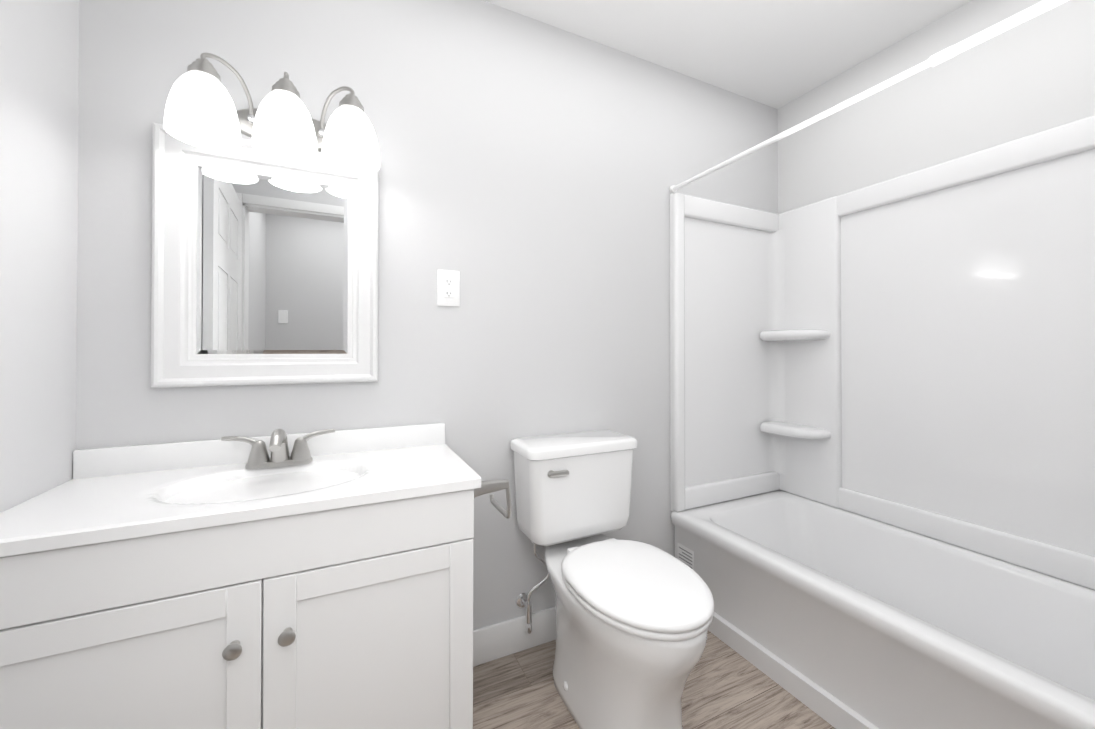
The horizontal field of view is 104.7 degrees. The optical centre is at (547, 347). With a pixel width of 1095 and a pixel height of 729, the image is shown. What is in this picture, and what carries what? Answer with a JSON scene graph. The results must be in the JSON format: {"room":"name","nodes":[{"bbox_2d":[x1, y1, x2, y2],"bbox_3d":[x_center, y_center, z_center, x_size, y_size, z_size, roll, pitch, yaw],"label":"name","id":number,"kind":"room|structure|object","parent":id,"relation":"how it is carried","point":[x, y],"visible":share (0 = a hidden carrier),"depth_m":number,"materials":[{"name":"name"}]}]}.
{"room":"bathroom","nodes":[
{"label":"bathroom","id":0,"kind":"room"},
{"bbox_2d":[0,0,78,512],"bbox_3d":[-0.633,-0.082,-0.288,0.140,2.440,2.990,0,0,-26],"label":"wall","id":1,"kind":"structure","parent":0,"point":[39,76],"depth_m":0.95,"materials":[{"name":"white paint"}]},
{"bbox_2d":[76,0,777,629],"bbox_3d":[-0.024,-0.067,1.728,2.980,2.440,0.120,0,0,-26],"label":"wall","id":2,"kind":"structure","parent":0,"point":[532,170],"depth_m":1.54,"materials":[{"name":"grey paint"}]},
{"bbox_2d":[151,123,378,387],"bbox_3d":[-0.811,-0.248,1.264,0.566,0.714,0.037,0,0,-26],"label":"mirror","id":3,"kind":"object","parent":2,"relation":"attached to","point":[264,270],"visible":0.94,"depth_m":1.25,"materials":[{"name":"white mirror"}]},
{"bbox_2d":[164,53,379,173],"bbox_3d":[-0.749,-0.662,1.200,0.504,0.232,0.212,0,0,-26],"label":"sconce","id":4,"kind":"object","parent":2,"relation":"attached to","point":[279,123],"visible":1,"depth_m":1.15,"materials":[{"name":"white glass"}]},
{"bbox_2d":[437,269,459,306],"bbox_3d":[-0.351,-0.211,1.499,0.080,0.128,0.011,0,0,-26],"label":"outlet","id":5,"kind":"object","parent":2,"relation":"attached to","point":[448,287],"visible":1,"depth_m":1.50,"materials":[{"name":"white plastic"}]},
{"bbox_2d":[473,607,556,666],"bbox_3d":[0.092,1.090,1.700,1.028,0.125,0.013,0,0,-26],"label":"baseboard","id":6,"kind":"structure","parent":2,"relation":"attached to","point":[501,639],"depth_m":1.57,"materials":[{"name":"white"}]},
{"bbox_2d":[515,542,549,633],"bbox_3d":[-0.045,0.872,1.578,0.115,0.374,0.117,0,0,-26],"label":"supply valve","id":7,"kind":"object","parent":2,"relation":"attached to","point":[523,599],"visible":0.77,"depth_m":1.56,"materials":[{"name":"silver metal"}]},
{"bbox_2d":[669,0,1069,192],"bbox_3d":[0.918,-0.733,1.230,0.034,0.034,1.592,0,0,-26],"label":"shower curtain rod","id":8,"kind":"object","parent":2,"relation":"attached to","point":[1005,25],"visible":0.98,"depth_m":1.10,"materials":[{"name":"white metal"}]},
{"bbox_2d":[473,630,835,728],"bbox_3d":[0.622,1.183,0.370,2.980,0.080,3.110,0,0,-26],"label":"floor","id":9,"kind":"structure","parent":0,"point":[727,686],"depth_m":1.39,"materials":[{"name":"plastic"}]},
{"bbox_2d":[0,423,510,728],"bbox_3d":[-0.633,0.687,1.104,1.063,0.922,0.464,0,0,-26],"label":"bathroom vanity","id":10,"kind":"object","parent":9,"relation":"on","point":[282,579],"visible":1,"depth_m":0.92,"materials":[{"name":"white wood"}]},
{"bbox_2d":[510,430,713,728],"bbox_3d":[0.208,0.744,1.357,0.450,0.812,0.722,0,0,-26],"label":"toilet","id":11,"kind":"object","parent":9,"relation":"on","point":[633,620],"visible":1,"depth_m":1.26,"materials":[{"name":"white ceramic"}]},
{"bbox_2d":[670,115,1094,728],"bbox_3d":[1.240,0.220,1.377,0.755,1.860,1.594,0,0,-26],"label":"bathtub","id":12,"kind":"object","parent":9,"relation":"on","point":[882,447],"visible":1,"depth_m":1.59,"materials":[{"name":"white plastic"}]},
{"bbox_2d":[484,0,971,108],"bbox_3d":[0.622,-1.337,0.389,2.980,0.080,3.110,0,0,-26],"label":"ceiling","id":13,"kind":"structure","parent":0,"point":[777,54],"depth_m":1.72,"materials":[{"name":"white paint"}]},
{"bbox_2d":[777,0,1094,213],"bbox_3d":[1.937,-0.073,0.942,0.120,2.440,2.990,0,0,-26],"label":"wall","id":14,"kind":"structure","parent":0,"point":[1035,75],"depth_m":1.65,"materials":[{"name":"white paint"}]}
]}

